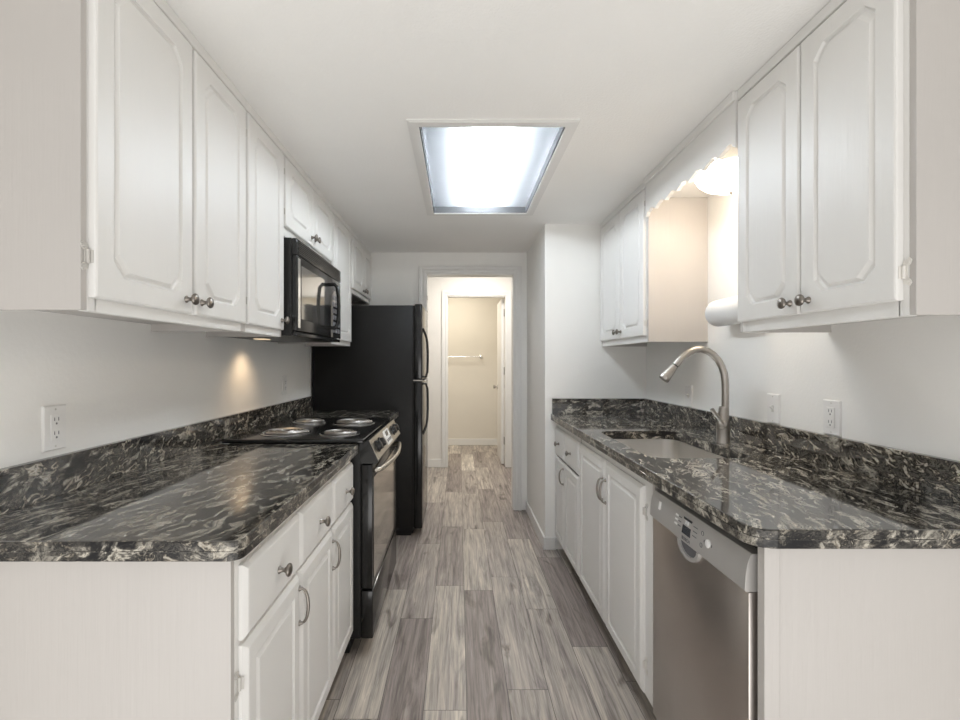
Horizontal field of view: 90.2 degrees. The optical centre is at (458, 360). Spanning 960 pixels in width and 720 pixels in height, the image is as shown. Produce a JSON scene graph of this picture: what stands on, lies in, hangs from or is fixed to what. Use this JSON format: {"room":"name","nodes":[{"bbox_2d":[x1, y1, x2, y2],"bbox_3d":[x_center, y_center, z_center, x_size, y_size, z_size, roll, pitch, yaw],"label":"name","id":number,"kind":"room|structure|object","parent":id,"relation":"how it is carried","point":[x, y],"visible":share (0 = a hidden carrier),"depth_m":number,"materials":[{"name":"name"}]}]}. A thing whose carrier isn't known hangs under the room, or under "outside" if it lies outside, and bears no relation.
{"room":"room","nodes":[
{"label":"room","id":0,"kind":"room"},
{"bbox_2d":[0,310,312,468],"bbox_3d":[-1.110,0.170,2.235,0.100,2.164,3.570,0,0,0],"label":"wall","id":1,"kind":"structure","parent":0,"point":[116,380],"depth_m":1.50,"materials":[{"name":"paint"}]},
{"bbox_2d":[41,404,65,451],"bbox_3d":[-1.055,0.174,1.248,0.010,0.116,0.072,0,0,0],"label":"wall outlet","id":2,"kind":"object","parent":1,"relation":"attached to","point":[53,418],"visible":1,"depth_m":1.24,"materials":[{"name":"white plastic"}]},
{"bbox_2d":[51,414,61,441],"bbox_3d":[-1.052,0.174,1.248,0.003,0.068,0.033,0,0,0],"label":"receptacle","id":3,"kind":"object","parent":2,"relation":"attached to","point":[56,419],"depth_m":1.25,"materials":[{"name":"white plastic"}]},
{"bbox_2d":[0,0,245,331],"bbox_3d":[-0.880,-0.506,1.307,0.359,0.810,0.722,0,0,0],"label":"upper cabinet","id":4,"kind":"object","parent":1,"relation":"attached to","point":[123,140],"visible":1,"depth_m":1.03,"materials":[{"name":"paint"}]},
{"bbox_2d":[0,396,312,514],"bbox_3d":[-1.050,0.299,2.161,0.020,0.101,2.468,0,0,0],"label":"backsplash","id":5,"kind":"structure","parent":1,"relation":"attached to","point":[22,485],"depth_m":1.46,"materials":[{"name":"stone"}]},
{"bbox_2d":[206,100,289,336],"bbox_3d":[-0.880,-0.506,1.833,0.359,0.810,0.370,0,0,0],"label":"upper cabinet","id":6,"kind":"object","parent":1,"relation":"attached to","point":[264,150],"visible":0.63,"depth_m":1.80,"materials":[{"name":"paint"}]},
{"bbox_2d":[282,375,286,394],"bbox_3d":[-1.055,0.146,2.895,0.010,0.116,0.072,0,0,0],"label":"wall outlet","id":7,"kind":"object","parent":1,"relation":"attached to","point":[284,378],"visible":1,"depth_m":2.88,"materials":[{"name":"white plastic"}]},
{"bbox_2d":[284,379,286,390],"bbox_3d":[-1.052,0.146,2.895,0.003,0.068,0.033,0,0,0],"label":"receptacle","id":8,"kind":"object","parent":7,"relation":"attached to","point":[285,380],"depth_m":2.89,"materials":[{"name":"white plastic"}]},
{"bbox_2d":[283,146,332,263],"bbox_3d":[-0.880,-0.724,2.403,0.359,0.374,0.786,0,0,0],"label":"upper cabinet","id":9,"kind":"object","parent":1,"relation":"attached to","point":[308,214],"visible":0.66,"depth_m":2.30,"materials":[{"name":"paint"}]},
{"bbox_2d":[230,238,340,341],"bbox_3d":[-0.839,-0.315,2.410,0.432,0.421,0.760,0,0,0],"label":"microwave","id":10,"kind":"object","parent":9,"relation":"attached to","point":[312,286],"visible":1,"depth_m":2.22,"materials":[{"name":"black plastic"}]},
{"bbox_2d":[278,206,351,345],"bbox_3d":[-0.896,-0.506,3.048,0.327,0.810,0.504,0,0,0],"label":"upper cabinet","id":11,"kind":"object","parent":1,"relation":"attached to","point":[342,232],"visible":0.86,"depth_m":3.03,"materials":[{"name":"paint"}]},
{"bbox_2d":[351,230,370,303],"bbox_3d":[-0.880,-0.694,3.659,0.359,0.434,0.718,0,0,0],"label":"upper cabinet","id":12,"kind":"object","parent":1,"relation":"attached to","point":[360,255],"visible":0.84,"depth_m":3.59,"materials":[{"name":"paint"}]},
{"bbox_2d":[351,226,543,509],"bbox_3d":[0.200,0.038,4.080,3.600,2.428,0.120,0,0,0],"label":"wall","id":13,"kind":"structure","parent":0,"point":[394,276],"depth_m":4.02,"materials":[{"name":"paint"}]},
{"bbox_2d":[418,266,521,509],"bbox_3d":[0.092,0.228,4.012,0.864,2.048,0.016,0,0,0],"label":"trim","id":14,"kind":"structure","parent":13,"relation":"attached to","point":[422,270],"depth_m":4.01,"materials":[{"name":"paint"}]},
{"bbox_2d":[428,277,510,458],"bbox_3d":[0.200,0.038,5.695,3.600,2.428,0.110,0,0,0],"label":"wall","id":15,"kind":"structure","parent":0,"point":[436,285],"depth_m":5.64,"materials":[{"name":"paint"}]},
{"bbox_2d":[428,459,441,466],"bbox_3d":[-0.901,1.204,5.634,1.397,0.095,0.012,0,0,0],"label":"baseboard","id":16,"kind":"structure","parent":15,"relation":"attached to","point":[431,462],"depth_m":5.63,"materials":[{"name":"paint"}]},
{"bbox_2d":[442,291,510,466],"bbox_3d":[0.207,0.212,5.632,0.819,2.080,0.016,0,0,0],"label":"trim","id":17,"kind":"structure","parent":15,"relation":"attached to","point":[445,294],"depth_m":5.63,"materials":[{"name":"paint"}]},
{"bbox_2d":[493,299,504,463],"bbox_3d":[0.527,0.244,6.045,0.154,1.991,0.650,0,0,0],"label":"door","id":18,"kind":"structure","parent":15,"relation":"in","point":[500,306],"depth_m":5.87,"materials":[{"name":"paint"}]},
{"bbox_2d":[448,298,503,438],"bbox_3d":[0.200,0.038,7.210,3.600,2.428,0.180,0,0,0],"label":"wall","id":19,"kind":"structure","parent":0,"point":[472,322],"depth_m":7.12,"materials":[{"name":"paint"}]},
{"bbox_2d":[448,355,481,357],"bbox_3d":[-0.010,-0.063,7.080,0.718,0.048,0.080,0,0,0],"label":"towel rail","id":20,"kind":"object","parent":19,"relation":"attached to","point":[480,356],"visible":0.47,"depth_m":7.05,"materials":[{"name":"silver metal"}]},
{"bbox_2d":[448,439,496,444],"bbox_3d":[0.080,1.204,7.114,1.280,0.095,0.012,0,0,0],"label":"baseboard","id":21,"kind":"structure","parent":19,"relation":"attached to","point":[450,441],"depth_m":7.11,"materials":[{"name":"paint"}]},
{"bbox_2d":[318,445,656,719],"bbox_3d":[0.200,1.308,3.875,3.600,0.112,6.850,0,0,0],"label":"floor","id":22,"kind":"structure","parent":0,"point":[477,620],"depth_m":2.20,"materials":[{"name":"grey wood"}]},
{"bbox_2d":[0,461,354,719],"bbox_3d":[-0.733,0.821,1.480,0.654,0.860,1.050,0,0,0],"label":"base cabinet","id":23,"kind":"object","parent":22,"relation":"on","point":[265,634],"visible":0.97,"depth_m":0.95,"materials":[{"name":"paint"}]},
{"bbox_2d":[0,444,357,561],"bbox_3d":[-0.742,0.370,1.472,0.634,0.040,1.091,0,0,0],"label":"countertop","id":24,"kind":"structure","parent":23,"relation":"on","point":[212,502],"depth_m":1.14,"materials":[{"name":"stone"}]},
{"bbox_2d":[222,418,400,652],"bbox_3d":[-0.655,0.785,2.414,0.700,0.933,0.788,0,0,0],"label":"electric range","id":25,"kind":"object","parent":22,"relation":"on","point":[373,501],"visible":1,"depth_m":2.11,"materials":[{"name":"black metal"}]},
{"bbox_2d":[259,428,310,436],"bbox_3d":[-0.800,0.325,2.205,0.224,0.014,0.224,0,0,0],"label":"burner","id":26,"kind":"object","parent":25,"relation":"on","point":[277,432],"depth_m":2.16,"materials":[{"name":"silver metal"}]},
{"bbox_2d":[222,418,389,442],"bbox_3d":[-0.705,0.341,2.414,0.600,0.017,0.788,0,0,0],"label":"cooktop","id":27,"kind":"object","parent":25,"relation":"in","point":[288,430],"depth_m":2.20,"materials":[{"name":"black metal"}]},
{"bbox_2d":[292,418,326,423],"bbox_3d":[-0.815,0.325,2.605,0.180,0.014,0.180,0,0,0],"label":"burner","id":28,"kind":"object","parent":25,"relation":"on","point":[305,420],"depth_m":2.57,"materials":[{"name":"silver metal"}]},
{"bbox_2d":[319,429,359,436],"bbox_3d":[-0.543,0.325,2.178,0.180,0.014,0.180,0,0,0],"label":"burner","id":29,"kind":"object","parent":25,"relation":"on","point":[334,432],"depth_m":2.14,"materials":[{"name":"silver metal"}]},
{"bbox_2d":[333,418,374,424],"bbox_3d":[-0.565,0.325,2.575,0.224,0.014,0.224,0,0,0],"label":"burner","id":30,"kind":"object","parent":25,"relation":"on","point":[351,421],"depth_m":2.53,"materials":[{"name":"silver metal"}]},
{"bbox_2d":[313,304,428,534],"bbox_3d":[-0.631,0.416,3.706,0.827,1.672,0.588,0,0,0],"label":"refrigerator","id":31,"kind":"object","parent":22,"relation":"on","point":[385,364],"visible":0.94,"depth_m":3.41,"materials":[{"name":"black metal"}]},
{"bbox_2d":[554,424,581,576],"bbox_3d":[0.921,0.821,2.849,0.646,0.860,0.650,0,0,0],"label":"base cabinet","id":32,"kind":"object","parent":22,"relation":"on","point":[567,444],"visible":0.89,"depth_m":2.75,"materials":[{"name":"paint"}]},
{"bbox_2d":[580,440,659,706],"bbox_3d":[0.922,0.821,2.052,0.644,0.860,0.940,0,0,0],"label":"base cabinet","id":33,"kind":"object","parent":22,"relation":"on","point":[616,521],"visible":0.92,"depth_m":1.87,"materials":[{"name":"paint"}]},
{"bbox_2d":[551,414,959,548],"bbox_3d":[0.926,0.370,2.083,0.633,0.040,2.186,0,0,0],"label":"countertop","id":34,"kind":"structure","parent":33,"relation":"on","point":[762,497],"depth_m":1.27,"materials":[{"name":"stone"}]},
{"bbox_2d":[614,439,724,457],"bbox_3d":[0.884,0.479,2.055,0.418,0.176,0.706,0,0,0],"label":"sink","id":35,"kind":"object","parent":34,"relation":"in","point":[660,448],"visible":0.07,"depth_m":2.38,"materials":[{"name":"silver metal"}]},
{"bbox_2d":[659,346,730,443],"bbox_3d":[1.006,0.142,2.034,0.298,0.415,0.068,0,0,0],"label":"faucet","id":36,"kind":"object","parent":34,"relation":"on","point":[723,423],"visible":1,"depth_m":2.03,"materials":[{"name":"silver metal"}]},
{"bbox_2d":[650,490,757,719],"bbox_3d":[0.912,0.827,1.304,0.576,0.850,0.518,0,0,0],"label":"dishwasher","id":37,"kind":"object","parent":22,"relation":"on","point":[705,578],"visible":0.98,"depth_m":1.25,"materials":[{"name":"silver metal"}]},
{"bbox_2d":[758,547,959,719],"bbox_3d":[0.943,0.821,1.018,0.600,0.860,0.024,0,0,0],"label":"cabinet end panel","id":38,"kind":"object","parent":22,"relation":"on","point":[844,634],"visible":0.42,"depth_m":1.01,"materials":[{"name":"paint"}]},
{"bbox_3d":[-0.743,0.821,3.100,0.634,0.860,0.570,0,0,0],"label":"base cabinet","id":39,"kind":"object","parent":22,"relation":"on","visible":0},
{"bbox_2d":[291,410,398,420],"bbox_3d":[-0.742,0.370,3.103,0.634,0.040,0.583,0,0,0],"label":"countertop","id":40,"kind":"structure","parent":39,"relation":"on","point":[394,414],"depth_m":3.13,"materials":[{"name":"stone"}]},
{"bbox_2d":[165,0,830,252],"bbox_3d":[0.092,-0.932,2.235,2.304,0.040,3.570,0,0,0],"label":"ceiling","id":41,"kind":"structure","parent":0,"point":[338,83],"depth_m":1.53,"materials":[{"name":"paint"}]},
{"bbox_2d":[406,119,580,215],"bbox_3d":[0.130,-0.961,2.388,0.656,0.115,1.175,0,0,0],"label":"ceiling light","id":42,"kind":"object","parent":41,"relation":"attached to","point":[466,167],"visible":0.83,"depth_m":2.23,"materials":[{"name":"paint"}]},
{"bbox_2d":[422,127,559,206],"bbox_3d":[0.129,-0.943,2.388,0.556,0.002,1.073,0,0,0],"label":"diffuser","id":43,"kind":"object","parent":42,"relation":"attached to","point":[468,166],"depth_m":2.27,"materials":[{"name":"plastic"}]},
{"bbox_2d":[527,224,645,548],"bbox_3d":[0.958,0.170,3.599,0.772,2.164,0.843,0,0,0],"label":"wall","id":44,"kind":"structure","parent":0,"point":[567,358],"depth_m":3.18,"materials":[{"name":"paint"}]},
{"bbox_2d":[526,500,544,549],"bbox_3d":[0.566,1.210,3.584,0.013,0.085,0.838,0,0,0],"label":"baseboard","id":45,"kind":"structure","parent":44,"relation":"attached to","point":[541,537],"depth_m":3.49,"materials":[{"name":"paint"}]},
{"bbox_2d":[545,537,555,549],"bbox_3d":[0.608,1.210,3.171,0.072,0.085,0.012,0,0,0],"label":"baseboard","id":46,"kind":"structure","parent":44,"relation":"attached to","point":[550,542],"depth_m":3.17,"materials":[{"name":"paint"}]},
{"bbox_2d":[552,398,645,413],"bbox_3d":[0.930,0.299,3.166,0.626,0.101,0.020,0,0,0],"label":"backsplash","id":47,"kind":"structure","parent":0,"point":[559,405],"depth_m":3.16,"materials":[{"name":"stone"}]},
{"bbox_2d":[693,146,737,194],"bbox_3d":[1.100,-0.745,1.930,0.300,0.144,0.300,0,0,0],"label":"dome ceiling light","id":48,"kind":"object","parent":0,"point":[721,177],"visible":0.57,"depth_m":1.87,"materials":[{"name":"glass"}]},
{"bbox_2d":[646,193,959,460],"bbox_3d":[1.294,0.170,1.813,0.100,2.164,2.727,0,0,0],"label":"wall","id":49,"kind":"structure","parent":0,"point":[896,382],"depth_m":1.60,"materials":[{"name":"paint"}]},
{"bbox_2d":[600,182,707,346],"bbox_3d":[1.071,-0.503,2.782,0.346,0.816,0.786,0,0,0],"label":"upper cabinet","id":50,"kind":"object","parent":49,"relation":"attached to","point":[654,268],"visible":0.88,"depth_m":2.39,"materials":[{"name":"paint"}]},
{"bbox_2d":[685,385,692,406],"bbox_3d":[1.234,0.188,2.580,0.020,0.116,0.072,0,0,0],"label":"light switch","id":51,"kind":"object","parent":49,"relation":"attached to","point":[688,388],"visible":1,"depth_m":2.57,"materials":[{"name":"white plastic"}]},
{"bbox_2d":[671,181,711,196],"bbox_3d":[1.097,-0.865,2.001,0.295,0.094,0.777,0,0,0],"label":"trim","id":52,"kind":"structure","parent":49,"relation":"attached to","point":[689,189],"depth_m":2.32,"materials":[{"name":"paint"}]},
{"bbox_2d":[644,91,739,216],"bbox_3d":[0.935,-0.815,2.001,0.026,0.193,0.777,0,0,0],"label":"valance","id":53,"kind":"object","parent":49,"relation":"attached to","point":[717,133],"visible":0.99,"depth_m":1.88,"materials":[{"name":"paint"}]},
{"bbox_2d":[705,296,739,326],"bbox_3d":[1.190,-0.218,2.069,0.120,0.120,0.288,0,0,0],"label":"paper towel holder","id":54,"kind":"object","parent":49,"relation":"attached to","point":[723,312],"visible":0.49,"depth_m":2.07,"materials":[{"name":"white plastic"}]},
{"bbox_2d":[767,393,779,424],"bbox_3d":[1.234,0.188,1.885,0.020,0.116,0.072,0,0,0],"label":"light switch","id":55,"kind":"object","parent":49,"relation":"attached to","point":[773,400],"visible":1,"depth_m":1.88,"materials":[{"name":"white plastic"}]},
{"bbox_2d":[644,399,959,503],"bbox_3d":[1.234,0.299,2.073,0.020,0.101,2.166,0,0,0],"label":"backsplash","id":56,"kind":"structure","parent":49,"relation":"attached to","point":[938,477],"depth_m":1.53,"materials":[{"name":"stone"}]},
{"bbox_2d":[823,399,841,436],"bbox_3d":[1.239,0.188,1.590,0.010,0.116,0.072,0,0,0],"label":"wall outlet","id":57,"kind":"object","parent":49,"relation":"attached to","point":[832,409],"visible":1,"depth_m":1.58,"materials":[{"name":"white plastic"}]},
{"bbox_2d":[826,407,834,427],"bbox_3d":[1.236,0.188,1.590,0.003,0.068,0.033,0,0,0],"label":"receptacle","id":58,"kind":"object","parent":57,"relation":"attached to","point":[830,411],"depth_m":1.59,"materials":[{"name":"white plastic"}]},
{"bbox_2d":[737,0,959,332],"bbox_3d":[1.071,-0.503,1.300,0.346,0.816,0.623,0,0,0],"label":"upper cabinet","id":59,"kind":"object","parent":49,"relation":"attached to","point":[849,134],"visible":1,"depth_m":1.13,"materials":[{"name":"paint"}]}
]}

